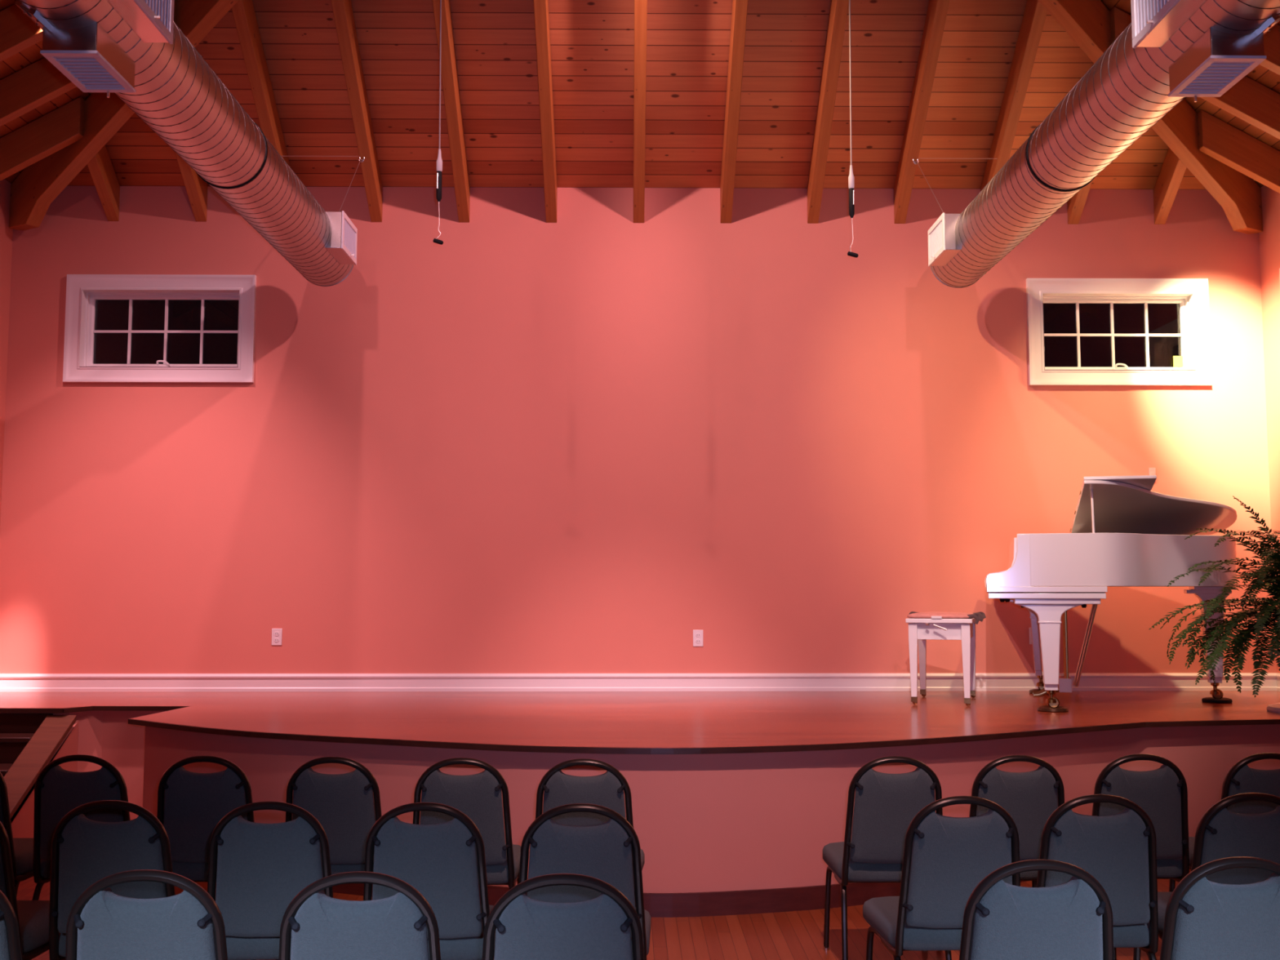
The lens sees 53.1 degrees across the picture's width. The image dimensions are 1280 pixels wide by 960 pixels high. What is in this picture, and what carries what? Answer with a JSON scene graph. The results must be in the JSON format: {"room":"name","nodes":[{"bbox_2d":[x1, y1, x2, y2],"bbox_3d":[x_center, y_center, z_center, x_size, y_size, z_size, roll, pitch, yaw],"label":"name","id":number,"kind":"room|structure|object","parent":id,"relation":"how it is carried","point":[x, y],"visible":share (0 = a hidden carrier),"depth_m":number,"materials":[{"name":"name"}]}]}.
{"room":"recital hall","nodes":[
{"label":"recital hall","id":0,"kind":"room"},
{"bbox_2d":[0,178,13,523],"bbox_3d":[-4.627,-0.612,1.655,0.180,4.500,15.290,0,-5,-1],"label":"wall","id":1,"kind":"structure","parent":0,"point":[6,233],"depth_m":9.30,"materials":[{"name":"paint"}]},
{"bbox_2d":[16,869,1191,959],"bbox_3d":[0.072,1.689,1.558,9.620,0.100,15.390,0,-5,-1],"label":"floor","id":2,"kind":"structure","parent":0,"point":[792,935],"depth_m":5.57,"materials":[{"name":"brown wood"}]},
{"bbox_2d":[0,889,22,959],"bbox_3d":[-1.629,1.343,3.159,0.444,0.862,0.538,0,-5,-2],"label":"banquet chair","id":3,"kind":"object","parent":2,"relation":"on","point":[10,943],"visible":1,"depth_m":2.96,"materials":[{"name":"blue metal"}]},
{"bbox_2d":[0,771,33,895],"bbox_3d":[-2.656,1.518,5.211,0.444,0.862,0.538,0,-5,0],"label":"banquet chair","id":4,"kind":"object","parent":2,"relation":"on","point":[21,849],"visible":0.37,"depth_m":5.07,"materials":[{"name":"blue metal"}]},
{"bbox_2d":[0,821,58,959],"bbox_3d":[-2.105,1.425,4.126,0.444,0.862,0.538,0,-5,1],"label":"banquet chair","id":5,"kind":"object","parent":2,"relation":"on","point":[33,917],"visible":0.41,"depth_m":4.01,"materials":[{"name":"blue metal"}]},
{"bbox_2d":[0,713,78,838],"bbox_3d":[-4.029,1.789,7.252,1.132,0.796,1.340,0,-5,-1],"label":"staircase","id":6,"kind":"structure","parent":2,"relation":"on","point":[28,742],"depth_m":7.65,"materials":[{"name":"brown wood"}]},
{"bbox_2d":[31,754,174,900],"bbox_3d":[-2.171,1.515,5.181,0.444,0.862,0.538,0,-5,1],"label":"banquet chair","id":7,"kind":"object","parent":2,"relation":"on","point":[58,791],"visible":0.45,"depth_m":4.96,"materials":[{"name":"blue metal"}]},
{"bbox_2d":[48,800,175,959],"bbox_3d":[-1.615,1.423,4.106,0.444,0.862,0.538,0,-5,0],"label":"banquet chair","id":8,"kind":"object","parent":2,"relation":"on","point":[84,851],"visible":0.62,"depth_m":3.88,"materials":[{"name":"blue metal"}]},
{"bbox_2d":[65,869,227,959],"bbox_3d":[-1.139,1.341,3.139,0.444,0.862,0.538,0,-5,-1],"label":"banquet chair","id":9,"kind":"object","parent":2,"relation":"on","point":[103,924],"visible":1,"depth_m":2.91,"materials":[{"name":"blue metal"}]},
{"bbox_2d":[156,755,254,881],"bbox_3d":[-1.685,1.513,5.152,0.444,0.862,0.538,0,-5,-1],"label":"banquet chair","id":10,"kind":"object","parent":2,"relation":"on","point":[191,805],"visible":0.48,"depth_m":4.93,"materials":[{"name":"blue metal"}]},
{"bbox_2d":[207,800,333,959],"bbox_3d":[-1.135,1.422,4.086,0.444,0.862,0.538,0,-5,-3],"label":"banquet chair","id":11,"kind":"object","parent":2,"relation":"on","point":[262,868],"visible":0.59,"depth_m":3.87,"materials":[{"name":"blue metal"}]},
{"bbox_2d":[275,756,382,959],"bbox_3d":[-1.175,1.510,5.122,0.444,0.862,0.538,0,-5,1],"label":"banquet chair","id":12,"kind":"object","parent":2,"relation":"on","point":[343,804],"visible":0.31,"depth_m":4.90,"materials":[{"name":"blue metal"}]},
{"bbox_2d":[278,871,440,959],"bbox_3d":[-0.646,1.339,3.120,0.444,0.862,0.538,0,-5,-2],"label":"banquet chair","id":13,"kind":"object","parent":2,"relation":"on","point":[323,926],"visible":1,"depth_m":2.89,"materials":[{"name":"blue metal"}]},
{"bbox_2d":[363,802,496,959],"bbox_3d":[-0.647,1.420,4.066,0.444,0.862,0.538,0,-5,0],"label":"banquet chair","id":14,"kind":"object","parent":2,"relation":"on","point":[438,860],"visible":0.53,"depth_m":3.85,"materials":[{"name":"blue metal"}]},
{"bbox_2d":[413,757,520,889],"bbox_3d":[-0.687,1.508,5.092,0.444,0.862,0.538,0,-5,-2],"label":"banquet chair","id":15,"kind":"object","parent":2,"relation":"on","point":[478,796],"visible":0.6,"depth_m":4.87,"materials":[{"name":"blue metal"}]},
{"bbox_2d":[482,873,644,959],"bbox_3d":[-0.180,1.337,3.100,0.444,0.862,0.538,0,-5,-2],"label":"banquet chair","id":16,"kind":"object","parent":2,"relation":"on","point":[598,928],"visible":1,"depth_m":2.87,"materials":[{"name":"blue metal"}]},
{"bbox_2d":[518,803,650,959],"bbox_3d":[-0.182,1.418,4.046,0.444,0.862,0.538,0,-5,-1],"label":"banquet chair","id":17,"kind":"object","parent":2,"relation":"on","point":[602,851],"visible":0.52,"depth_m":3.82,"materials":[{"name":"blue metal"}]},
{"bbox_2d":[535,758,644,906],"bbox_3d":[-0.208,1.505,5.062,0.444,0.862,0.538,0,-5,1],"label":"banquet chair","id":18,"kind":"object","parent":2,"relation":"on","point":[606,789],"visible":0.36,"depth_m":4.84,"materials":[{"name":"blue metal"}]},
{"bbox_2d":[0,690,1279,917],"bbox_3d":[0.012,1.758,7.507,9.224,0.773,3.319,0,-5,-1],"label":"stage","id":19,"kind":"object","parent":2,"relation":"on","point":[738,797],"visible":0.57,"depth_m":6.64,"materials":[{"name":"brown wood"}]},
{"bbox_2d":[905,617,975,706],"bbox_3d":[1.982,1.171,8.367,0.410,0.542,0.751,-2,-5,17],"label":"piano bench","id":20,"kind":"object","parent":19,"relation":"on","point":[920,630],"visible":0.98,"depth_m":8.11,"materials":[{"name":"white paint"}]},
{"bbox_2d":[907,611,986,624],"bbox_3d":[1.985,0.902,8.400,0.521,0.069,0.721,-2,-5,17],"label":"seat cushion","id":21,"kind":"object","parent":20,"relation":"on","point":[979,616],"visible":0.95,"depth_m":8.10,"materials":[{"name":"fabric"}]},
{"bbox_2d":[1028,688,1056,694],"bbox_3d":[2.824,1.484,8.993,0.184,0.026,0.184,-1,-5,15],"label":"cup","id":22,"kind":"object","parent":19,"relation":"on","point":[1033,690],"depth_m":8.97,"materials":[{"name":"gold metal"}]},
{"bbox_2d":[1037,705,1069,712],"bbox_3d":[2.477,1.373,7.682,0.184,0.026,0.184,-1,-5,15],"label":"cup","id":23,"kind":"object","parent":19,"relation":"on","point":[1051,708],"depth_m":7.62,"materials":[{"name":"gold metal"}]},
{"bbox_2d":[984,475,1237,712],"bbox_3d":[3.054,0.734,8.287,1.585,1.400,1.551,-1,-5,15],"label":"grand piano","id":24,"kind":"object","parent":19,"relation":"on","point":[1123,532],"visible":0.95,"depth_m":7.79,"materials":[{"name":"white paint"}]},
{"bbox_2d":[1201,697,1232,702],"bbox_3d":[3.736,1.425,8.296,0.184,0.026,0.184,-1,-5,15],"label":"cup","id":25,"kind":"object","parent":19,"relation":"on","point":[1208,700],"depth_m":8.24,"materials":[{"name":"black plastic"}]},
{"bbox_2d":[1266,702,1279,713],"bbox_3d":[4.000,1.195,7.628,0.500,0.370,0.500,0,-5,-1],"label":"plant stand","id":26,"kind":"object","parent":19,"relation":"on","point":[1274,708],"visible":1,"depth_m":7.61,"materials":[{"name":"white"}]},
{"bbox_2d":[1149,495,1279,697],"bbox_3d":[3.763,0.653,7.399,1.555,1.171,1.106,1,-5,-9],"label":"potted fern","id":27,"kind":"object","parent":26,"relation":"on","point":[1272,555],"visible":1,"depth_m":7.45,"materials":[{"name":"green plant"}]},
{"bbox_2d":[822,755,951,959],"bbox_3d":[0.982,1.511,5.135,0.444,0.862,0.538,0,-5,0],"label":"banquet chair","id":28,"kind":"object","parent":2,"relation":"on","point":[885,806],"visible":0.68,"depth_m":4.92,"materials":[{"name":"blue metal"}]},
{"bbox_2d":[862,795,1020,959],"bbox_3d":[0.993,1.431,4.188,0.444,0.862,0.538,0,-5,-2],"label":"banquet chair","id":29,"kind":"object","parent":2,"relation":"on","point":[945,858],"visible":0.76,"depth_m":3.97,"materials":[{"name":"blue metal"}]},
{"bbox_2d":[968,755,1064,887],"bbox_3d":[1.463,1.514,5.169,0.444,0.862,0.538,0,-5,-1],"label":"banquet chair","id":30,"kind":"object","parent":2,"relation":"on","point":[1030,798],"visible":0.4,"depth_m":4.95,"materials":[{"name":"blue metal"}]},
{"bbox_2d":[959,859,1113,959],"bbox_3d":[0.938,1.350,3.251,0.444,0.862,0.538,0,-5,-2],"label":"banquet chair","id":31,"kind":"object","parent":2,"relation":"on","point":[1073,919],"visible":1,"depth_m":3.02,"materials":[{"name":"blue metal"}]},
{"bbox_2d":[1036,794,1158,959],"bbox_3d":[1.437,1.433,4.218,0.444,0.862,0.538,0,-5,0],"label":"banquet chair","id":32,"kind":"object","parent":2,"relation":"on","point":[1119,850],"visible":0.69,"depth_m":4.00,"materials":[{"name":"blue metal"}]},
{"bbox_2d":[1091,753,1189,882],"bbox_3d":[1.959,1.517,5.205,0.444,0.862,0.538,0,-5,1],"label":"banquet chair","id":33,"kind":"object","parent":2,"relation":"on","point":[1162,793],"visible":0.44,"depth_m":4.98,"materials":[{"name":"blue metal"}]},
{"bbox_2d":[1133,792,1279,959],"bbox_3d":[1.930,1.435,4.248,0.444,0.862,0.538,0,-5,-1],"label":"banquet chair","id":34,"kind":"object","parent":2,"relation":"on","point":[1221,833],"visible":0.38,"depth_m":4.02,"materials":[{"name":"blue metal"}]},
{"bbox_2d":[1160,856,1279,959],"bbox_3d":[1.430,1.353,3.281,0.444,0.862,0.538,0,-5,-3],"label":"banquet chair","id":35,"kind":"object","parent":2,"relation":"on","point":[1205,919],"visible":1,"depth_m":3.05,"materials":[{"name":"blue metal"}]},
{"bbox_2d":[1168,752,1279,891],"bbox_3d":[2.464,1.520,5.240,0.444,0.862,0.538,0,-5,-1],"label":"banquet chair","id":36,"kind":"object","parent":2,"relation":"on","point":[1241,778],"visible":0.32,"depth_m":5.01,"materials":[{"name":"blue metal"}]},
{"bbox_2d":[0,186,1277,673],"bbox_3d":[-0.008,0.026,9.412,9.580,4.550,0.180,0,-5,-1],"label":"wall","id":37,"kind":"structure","parent":0,"point":[593,439],"depth_m":9.35,"materials":[{"name":"paint"}]},
{"bbox_2d":[62,274,256,382],"bbox_3d":[-3.508,-1.102,9.432,1.374,0.794,0.169,0,-5,-1],"label":"window","id":38,"kind":"structure","parent":37,"relation":"in","point":[119,328],"depth_m":9.46,"materials":[{"name":"white paint"}]},
{"bbox_2d":[271,628,282,645],"bbox_3d":[-2.607,1.126,9.196,0.074,0.120,0.010,0,-5,-1],"label":"wall outlet","id":39,"kind":"object","parent":37,"relation":"attached to","point":[277,633],"visible":1,"depth_m":9.19,"materials":[{"name":"white paint"}]},
{"bbox_2d":[0,672,1277,691],"bbox_3d":[-0.007,1.451,9.187,9.220,0.126,0.026,0,-5,-1],"label":"baseboard","id":40,"kind":"structure","parent":37,"relation":"attached to","point":[1088,681],"depth_m":9.18,"materials":[{"name":"white paint"}]},
{"bbox_2d":[693,629,703,646],"bbox_3d":[0.419,1.139,9.226,0.074,0.120,0.010,0,-5,-1],"label":"wall outlet","id":41,"kind":"object","parent":37,"relation":"attached to","point":[698,639],"visible":1,"depth_m":9.22,"materials":[{"name":"white paint"}]},
{"bbox_2d":[1028,627,1031,644],"bbox_3d":[2.848,1.126,9.253,0.074,0.120,0.010,0,-5,-1],"label":"wall outlet","id":42,"kind":"object","parent":37,"relation":"attached to","point":[1029,628],"visible":0.18,"depth_m":9.25,"materials":[{"name":"white paint"}]},
{"bbox_2d":[1026,278,1212,386],"bbox_3d":[3.525,-1.085,9.505,1.339,0.794,0.169,0,-5,-1],"label":"window","id":43,"kind":"structure","parent":37,"relation":"in","point":[1081,331],"depth_m":9.53,"materials":[{"name":"white paint"}]},
{"bbox_2d":[1173,355,1183,366],"bbox_3d":[4.004,-0.882,9.530,0.072,0.080,0.002,0,-5,-1],"label":"sticky note","id":44,"kind":"object","parent":43,"relation":"attached to","point":[1177,360],"visible":1,"depth_m":9.53,"materials":[{"name":"yellow paper"}]},
{"bbox_2d":[1148,467,1155,481],"bbox_3d":[3.743,-0.039,9.359,0.048,0.100,0.016,0,-5,-1],"label":"wall sensor","id":45,"kind":"object","parent":37,"relation":"attached to","point":[1152,471],"visible":0.62,"depth_m":9.36,"materials":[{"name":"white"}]},
{"bbox_2d":[0,0,1279,189],"bbox_3d":[0.073,-4.107,2.021,9.278,2.588,15.326,0,-5,-1],"label":"ceiling","id":46,"kind":"structure","parent":0,"point":[592,42],"depth_m":8.90,"materials":[{"name":"brown wood"}]},
{"bbox_2d":[0,4,43,62],"bbox_3d":[-3.369,-2.870,7.637,2.457,1.611,0.082,0,-5,-1],"label":"rafter","id":47,"kind":"object","parent":46,"relation":"attached to","point":[18,32],"visible":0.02,"depth_m":7.58,"materials":[{"name":"brown wood"}]},
{"bbox_2d":[0,97,84,181],"bbox_3d":[-4.231,-2.300,8.829,0.760,0.678,0.082,0,-5,-1],"label":"rafter","id":48,"kind":"object","parent":46,"relation":"attached to","point":[63,126],"visible":1,"depth_m":8.80,"materials":[{"name":"brown wood"}]},
{"bbox_2d":[0,0,177,126],"bbox_3d":[-3.805,-2.581,8.240,1.598,1.139,0.082,0,-5,-1],"label":"rafter","id":49,"kind":"object","parent":46,"relation":"attached to","point":[27,89],"visible":0.26,"depth_m":8.20,"materials":[{"name":"brown wood"}]},
{"bbox_2d":[87,144,119,221],"bbox_3d":[-3.880,-2.223,9.248,0.082,0.597,0.449,0,-5,-1],"label":"rafter","id":50,"kind":"object","parent":46,"relation":"attached to","point":[100,167],"visible":0.66,"depth_m":9.26,"materials":[{"name":"brown wood"}]},
{"bbox_2d":[8,0,238,230],"bbox_3d":[-2.295,-3.387,7.896,5.667,2.842,0.105,-3,-6,36],"label":"beam","id":51,"kind":"structure","parent":46,"relation":"attached to","point":[33,192],"depth_m":8.89,"materials":[{"name":"brown wood"}]},
{"bbox_2d":[174,151,207,221],"bbox_3d":[-3.232,-2.420,9.034,0.082,0.952,0.922,0,-5,-1],"label":"rafter","id":52,"kind":"object","parent":46,"relation":"attached to","point":[196,187],"visible":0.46,"depth_m":9.28,"materials":[{"name":"brown wood"}]},
{"bbox_2d":[231,0,290,167],"bbox_3d":[-2.584,-2.616,8.820,0.082,1.307,1.396,0,-5,-1],"label":"rafter","id":53,"kind":"object","parent":46,"relation":"attached to","point":[243,11],"visible":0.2,"depth_m":8.60,"materials":[{"name":"brown wood"}]},
{"bbox_2d":[330,0,382,222],"bbox_3d":[-1.936,-2.812,8.606,0.082,1.662,1.869,0,-5,-1],"label":"rafter","id":54,"kind":"object","parent":46,"relation":"attached to","point":[343,13],"visible":1,"depth_m":8.76,"materials":[{"name":"brown wood"}]},
{"bbox_2d":[288,155,364,160],"bbox_3d":[-2.251,-2.285,9.044,0.613,0.061,0.017,0,-5,-1],"label":"wire","id":55,"kind":"object","parent":54,"relation":"attached to","point":[288,156],"visible":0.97,"depth_m":9.04,"materials":[{"name":"silver metal"}]},
{"bbox_2d":[339,158,364,210],"bbox_3d":[-2.028,-2.013,8.869,0.038,0.622,0.384,-2,-5,18],"label":"wire","id":56,"kind":"object","parent":54,"relation":"hanging from","point":[359,160],"visible":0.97,"depth_m":8.94,"materials":[{"name":"silver metal"}]},
{"bbox_2d":[14,0,357,286],"bbox_3d":[-2.110,-1.945,3.846,0.506,0.527,10.378,0,-5,-1],"label":"spiral duct","id":57,"kind":"object","parent":56,"relation":"hanging from","point":[135,51],"visible":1,"depth_m":5.90,"materials":[{"name":"grey metal"}]},
{"bbox_2d":[433,0,443,244],"bbox_3d":[-1.121,-2.567,7.227,0.059,2.534,0.045,0,-5,-1],"label":"microphone","id":58,"kind":"object","parent":46,"relation":"hanging from","point":[439,162],"visible":1,"depth_m":7.15,"materials":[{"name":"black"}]},
{"bbox_2d":[431,0,470,222],"bbox_3d":[-1.288,-3.009,8.392,0.082,2.017,2.342,0,-5,-1],"label":"rafter","id":59,"kind":"object","parent":46,"relation":"attached to","point":[449,73],"visible":1,"depth_m":8.79,"materials":[{"name":"brown wood"}]},
{"bbox_2d":[533,0,557,222],"bbox_3d":[-0.640,-3.205,8.178,0.082,2.372,2.816,0,-5,-1],"label":"rafter","id":60,"kind":"object","parent":46,"relation":"attached to","point":[541,15],"visible":1,"depth_m":8.76,"materials":[{"name":"brown wood"}]},
{"bbox_2d":[633,0,647,222],"bbox_3d":[0.008,-3.402,7.964,0.082,2.727,3.289,0,-5,-1],"label":"rafter","id":61,"kind":"object","parent":46,"relation":"attached to","point":[640,6],"visible":1,"depth_m":8.78,"materials":[{"name":"brown wood"}]},
{"bbox_2d":[720,0,748,222],"bbox_3d":[0.651,-3.205,8.190,0.082,2.374,2.819,0,-5,-1],"label":"rafter","id":62,"kind":"object","parent":46,"relation":"attached to","point":[740,7],"visible":1,"depth_m":8.78,"materials":[{"name":"brown wood"}]},
{"bbox_2d":[807,0,848,223],"bbox_3d":[1.294,-3.008,8.418,0.082,2.019,2.345,0,-5,-1],"label":"rafter","id":63,"kind":"object","parent":46,"relation":"attached to","point":[838,9],"visible":1,"depth_m":8.79,"materials":[{"name":"brown wood"}]},
{"bbox_2d":[847,0,858,257],"bbox_3d":[1.188,-2.532,7.251,0.062,2.601,0.038,-2,-5,21],"label":"microphone","id":64,"kind":"object","parent":46,"relation":"hanging from","point":[851,178],"visible":1,"depth_m":7.17,"materials":[{"name":"black"}]},
{"bbox_2d":[893,0,949,223],"bbox_3d":[1.937,-2.810,8.645,0.082,1.664,1.872,0,-5,-1],"label":"rafter","id":65,"kind":"object","parent":46,"relation":"attached to","point":[937,10],"visible":1,"depth_m":8.81,"materials":[{"name":"brown wood"}]},
{"bbox_2d":[913,160,942,211],"bbox_3d":[2.042,-2.009,8.913,0.037,0.622,0.399,2,-5,-25],"label":"wire","id":66,"kind":"object","parent":65,"relation":"hanging from","point":[917,161],"visible":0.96,"depth_m":8.98,"materials":[{"name":"silver metal"}]},
{"bbox_2d":[927,0,1279,288],"bbox_3d":[2.256,-1.941,3.892,0.506,0.527,10.378,0,-5,-1],"label":"spiral duct","id":67,"kind":"object","parent":66,"relation":"hanging from","point":[1170,51],"visible":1,"depth_m":5.92,"materials":[{"name":"grey metal"}]},
{"bbox_2d":[912,158,997,162],"bbox_3d":[2.241,-2.281,9.091,0.613,0.061,0.017,0,-5,-1],"label":"wire","id":68,"kind":"object","parent":65,"relation":"attached to","point":[985,158],"visible":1,"depth_m":9.09,"materials":[{"name":"silver metal"}]},
{"bbox_2d":[980,0,1047,191],"bbox_3d":[2.580,-2.613,8.873,0.082,1.309,1.399,0,-5,-1],"label":"rafter","id":69,"kind":"object","parent":46,"relation":"attached to","point":[1035,14],"visible":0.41,"depth_m":8.72,"materials":[{"name":"brown wood"}]},
{"bbox_2d":[1066,181,1092,224],"bbox_3d":[3.223,-2.415,9.100,0.082,0.954,0.925,0,-5,-1],"label":"rafter","id":70,"kind":"object","parent":46,"relation":"attached to","point":[1075,205],"visible":0.24,"depth_m":9.41,"materials":[{"name":"brown wood"}]},
{"bbox_2d":[1037,0,1262,234],"bbox_3d":[2.315,-3.382,7.944,5.667,2.842,0.105,4,-6,-37],"label":"beam","id":71,"kind":"structure","parent":46,"relation":"attached to","point":[1087,22],"depth_m":8.94,"materials":[{"name":"brown wood"}]},
{"bbox_2d":[1153,147,1186,224],"bbox_3d":[3.866,-2.217,9.328,0.082,0.599,0.452,0,-5,-1],"label":"rafter","id":72,"kind":"object","parent":46,"relation":"attached to","point":[1171,173],"visible":0.66,"depth_m":9.34,"materials":[{"name":"brown wood"}]},
{"bbox_2d":[1110,6,1279,139],"bbox_3d":[3.857,-2.547,8.378,1.516,1.094,0.082,0,-5,-1],"label":"rafter","id":73,"kind":"object","parent":46,"relation":"attached to","point":[1248,100],"visible":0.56,"depth_m":8.34,"materials":[{"name":"brown wood"}]},
{"bbox_2d":[1197,110,1279,193],"bbox_3d":[4.266,-2.267,8.970,0.684,0.636,0.082,0,-5,-1],"label":"rafter","id":74,"kind":"object","parent":46,"relation":"attached to","point":[1219,140],"visible":1,"depth_m":8.93,"materials":[{"name":"brown wood"}]},
{"bbox_2d":[1259,23,1279,75],"bbox_3d":[3.434,-2.836,7.766,2.376,1.566,0.082,0,-5,-1],"label":"rafter","id":75,"kind":"object","parent":46,"relation":"attached to","point":[1272,37],"visible":0.02,"depth_m":7.71,"materials":[{"name":"brown wood"}]},
{"bbox_2d":[1258,185,1279,673],"bbox_3d":[4.772,-0.603,1.753,0.180,4.500,15.290,0,-5,-1],"label":"wall","id":76,"kind":"structure","parent":0,"point":[1269,238],"depth_m":9.33,"materials":[{"name":"paint"}]},
{"bbox_2d":[1275,673,1279,691],"bbox_3d":[4.599,1.377,8.322,0.026,0.126,1.820,0,-5,-1],"label":"baseboard","id":77,"kind":"structure","parent":76,"relation":"attached to","point":[1277,675],"depth_m":9.20,"materials":[{"name":"white paint"}]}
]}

